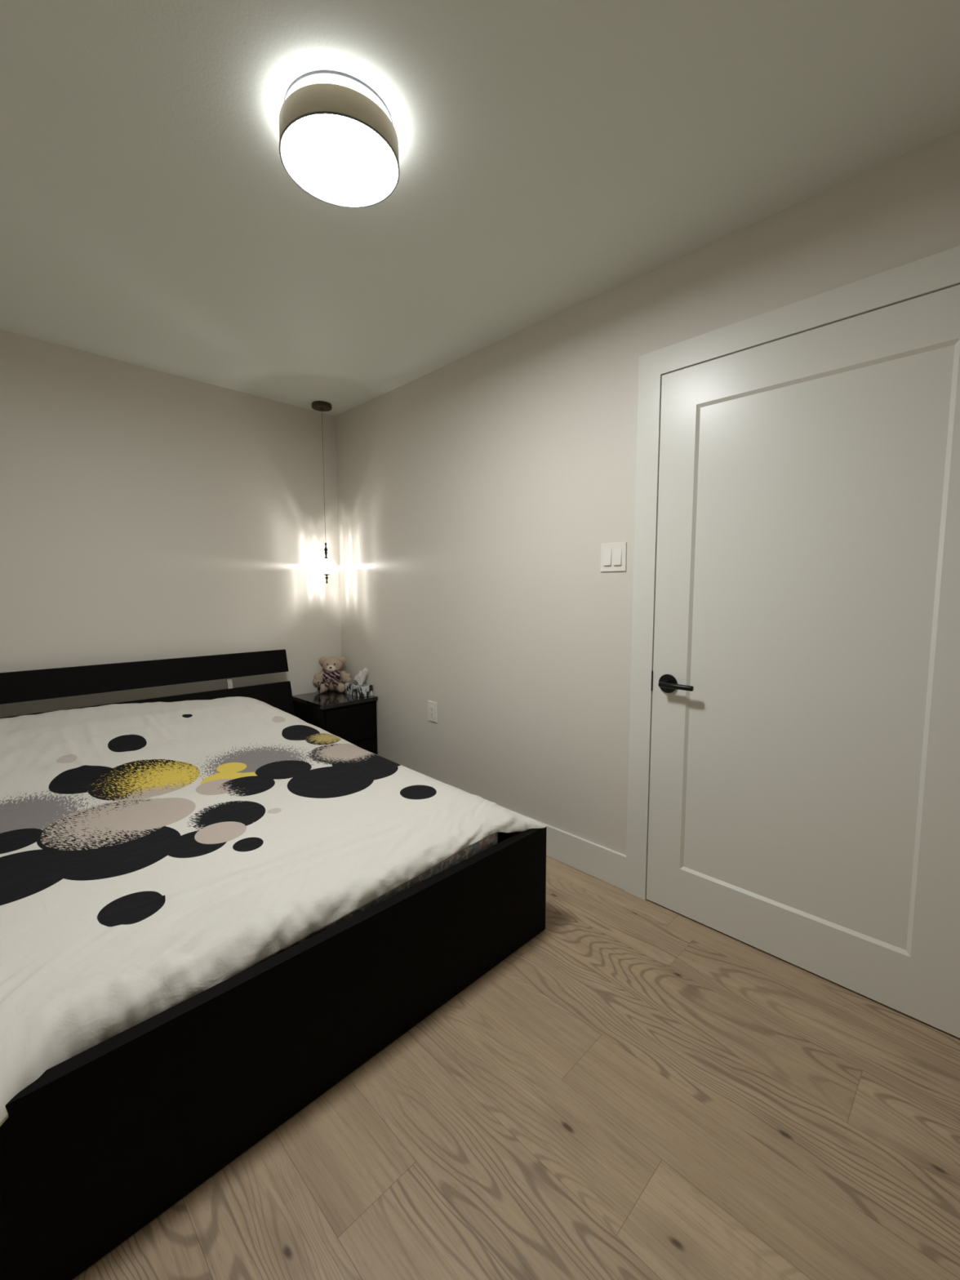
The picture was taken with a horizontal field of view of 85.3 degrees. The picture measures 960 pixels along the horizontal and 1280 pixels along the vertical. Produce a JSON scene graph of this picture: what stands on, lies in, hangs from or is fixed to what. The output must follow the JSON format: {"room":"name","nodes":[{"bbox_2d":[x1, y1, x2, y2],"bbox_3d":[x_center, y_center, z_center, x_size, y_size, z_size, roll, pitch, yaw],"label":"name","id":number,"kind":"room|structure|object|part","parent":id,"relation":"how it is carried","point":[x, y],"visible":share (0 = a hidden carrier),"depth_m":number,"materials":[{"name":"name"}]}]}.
{"room":"bedroom","nodes":[
{"label":"bedroom","id":0,"kind":"room"},
{"bbox_2d":[0,329,342,717],"bbox_3d":[-2.007,-0.220,2.727,0.120,2.434,3.020,5,8,45],"label":"wall","id":1,"kind":"structure","parent":0,"point":[146,513],"depth_m":2.83,"materials":[{"name":"beige paint"}]},
{"bbox_2d":[0,0,959,416],"bbox_3d":[-0.498,-1.351,1.105,4.390,0.120,3.020,5,8,45],"label":"ceiling","id":2,"kind":"structure","parent":0,"point":[555,155],"depth_m":1.42,"materials":[{"name":"white paint"}]},
{"bbox_2d":[311,400,336,583],"bbox_3d":[-1.006,-0.935,3.372,0.128,1.135,0.128,5,8,45],"label":"pendant lamp","id":3,"kind":"object","parent":2,"relation":"hanging from","point":[326,566],"visible":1,"depth_m":3.36,"materials":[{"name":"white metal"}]},
{"bbox_3d":[-1.007,-1.047,3.361,0.002,0.839,0.002,2,6,22],"label":"cord","id":4,"kind":"part","parent":3,"relation":"part of","materials":[{"name":"brown plastic"}]},
{"bbox_3d":[-1.006,-0.482,3.414,0.128,0.100,0.128,5,8,45],"label":"globe","id":5,"kind":"part","parent":3,"relation":"part of"},
{"bbox_2d":[278,70,399,208],"bbox_3d":[-0.355,-1.262,1.327,0.295,0.101,0.295,5,8,45],"label":"ceiling light","id":6,"kind":"object","parent":2,"relation":"attached to","point":[339,140],"visible":1,"depth_m":1.26,"materials":[{"name":"beige plastic"}]},
{"bbox_2d":[285,73,391,119],"bbox_3d":[-0.355,-1.283,1.325,0.271,0.046,0.271,5,8,45],"label":"diffuser","id":7,"kind":"object","parent":6,"relation":"attached to","point":[346,86],"depth_m":1.20,"materials":[{"name":"white plastic"}]},
{"bbox_3d":[-0.355,-1.309,1.323,0.268,0.006,0.268,5,8,45],"label":"ceiling plate","id":8,"kind":"part","parent":6,"relation":"part of","materials":[{"name":"grey metal"}]},
{"bbox_2d":[280,114,397,204],"bbox_3d":[-0.355,-1.218,1.331,0.287,0.014,0.287,5,8,45],"label":"diffuser","id":9,"kind":"object","parent":6,"relation":"attached to","point":[337,159],"depth_m":1.31,"materials":[{"name":"white plastic"}]},
{"bbox_2d":[72,855,959,1279],"bbox_3d":[-0.494,1.191,1.345,4.390,0.120,3.020,5,8,45],"label":"floor","id":10,"kind":"structure","parent":0,"point":[641,1089],"depth_m":1.19,"materials":[{"name":"brown wood"}]},
{"bbox_2d":[0,648,546,1279],"bbox_3d":[-1.103,0.621,2.049,2.128,0.876,1.689,5,8,45],"label":"frame","id":11,"kind":"object","parent":10,"relation":"on","point":[114,1134],"visible":0.5,"depth_m":1.17,"materials":[{"name":"black wood"}]},
{"bbox_2d":[262,832,497,961],"bbox_3d":[-1.129,0.740,2.001,1.950,0.223,1.468,5,8,45],"label":"mattress","id":12,"kind":"object","parent":11,"relation":"on","point":[491,840],"visible":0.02,"depth_m":1.61,"materials":[{"name":"white fabric"}]},
{"bbox_2d":[0,696,546,1126],"bbox_3d":[-1.088,0.580,2.000,2.128,0.423,1.710,5,8,45],"label":"duvet","id":13,"kind":"object","parent":12,"relation":"on","point":[154,855],"visible":1,"depth_m":1.58,"materials":[{"name":"fabric"}]},
{"bbox_3d":[-0.506,0.756,2.628,2.010,0.265,0.031,5,8,45],"label":"rail","id":14,"kind":"part","parent":11,"relation":"part of","materials":[{"name":"black wood"}]},
{"bbox_2d":[292,689,377,754],"bbox_3d":[-0.957,0.649,3.450,0.433,0.564,0.389,5,8,45],"label":"nightstand","id":15,"kind":"object","parent":10,"relation":"on","point":[349,717],"visible":0.45,"depth_m":3.31,"materials":[{"name":"black wood"}]},
{"bbox_2d":[316,680,320,694],"bbox_3d":[-1.074,0.317,3.481,0.024,0.092,0.024,5,8,45],"label":"trinket","id":16,"kind":"object","parent":15,"relation":"on","point":[318,682],"visible":1,"depth_m":3.47,"materials":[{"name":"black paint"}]},
{"bbox_2d":[312,656,351,693],"bbox_3d":[-1.004,0.236,3.554,0.196,0.237,0.215,5,8,45],"label":"teddy bear","id":17,"kind":"object","parent":15,"relation":"on","point":[332,677],"visible":0.97,"depth_m":3.53},
{"bbox_3d":[-0.810,0.533,3.292,0.016,0.224,0.353,5,8,45],"label":"drawer","id":18,"kind":"part","parent":15,"relation":"part of","materials":[{"name":"black wood"}]},
{"bbox_2d":[344,667,373,697],"bbox_3d":[-0.808,0.272,3.469,0.198,0.184,0.090,5,8,45],"label":"tissue box","id":19,"kind":"object","parent":15,"relation":"on","point":[357,688],"visible":1,"depth_m":3.43,"materials":[{"name":"multicoloured cardboard"}]},
{"bbox_3d":[-0.810,0.775,3.314,0.016,0.238,0.353,5,8,45],"label":"drawer","id":20,"kind":"part","parent":15,"relation":"part of","materials":[{"name":"black wood"}]},
{"bbox_2d":[335,128,959,855],"bbox_3d":[0.528,-0.178,2.246,4.150,2.434,0.120,5,8,45],"label":"wall","id":21,"kind":"structure","parent":0,"point":[479,495],"depth_m":2.40,"materials":[{"name":"beige paint"}]},
{"bbox_2d":[427,700,437,722],"bbox_3d":[-0.276,0.414,3.018,0.078,0.117,0.009,5,8,45],"label":"electrical outlet","id":22,"kind":"object","parent":21,"relation":"attached to","point":[432,706],"visible":1,"depth_m":3.01,"materials":[{"name":"white plastic"}]},
{"bbox_2d":[430,705,434,717],"bbox_3d":[-0.278,0.414,3.016,0.033,0.067,0.002,5,8,45],"label":"receptacle","id":23,"kind":"object","parent":22,"relation":"attached to","point":[432,707],"depth_m":3.01,"materials":[{"name":"white plastic"}]},
{"bbox_2d":[510,809,626,890],"bbox_3d":[-0.181,0.902,2.967,2.245,0.149,0.014,5,8,45],"label":"baseboard","id":24,"kind":"structure","parent":21,"relation":"attached to","point":[606,864],"depth_m":2.31,"materials":[{"name":"white paint"}]},
{"bbox_2d":[600,542,626,571],"bbox_3d":[0.541,-0.337,2.124,0.116,0.115,0.013,5,8,45],"label":"light switch","id":25,"kind":"object","parent":21,"relation":"attached to","point":[613,555],"visible":1,"depth_m":2.12,"materials":[{"name":"white plastic"}]},
{"bbox_2d":[625,245,959,900],"bbox_3d":[1.052,0.020,1.724,1.134,2.136,0.133,5,8,45],"label":"trim","id":26,"kind":"structure","parent":21,"relation":"attached to","point":[940,271],"depth_m":1.96,"materials":[{"name":"white paint"}]},
{"bbox_2d":[646,284,959,1038],"bbox_3d":[1.000,0.069,1.680,0.952,2.033,0.087,5,8,45],"label":"door","id":27,"kind":"structure","parent":21,"relation":"in","point":[804,796],"depth_m":1.64,"materials":[{"name":"white paint"}]},
{"bbox_3d":[0.703,0.167,1.971,0.072,0.072,0.040,5,8,45],"label":"handle","id":28,"kind":"part","parent":27,"relation":"part of","materials":[{"name":"black metal"}]},
{"bbox_3d":[0.721,0.171,1.922,0.127,0.020,0.020,5,8,45],"label":"lever","id":29,"kind":"part","parent":27,"relation":"part of","materials":[{"name":"black metal"}]}
]}

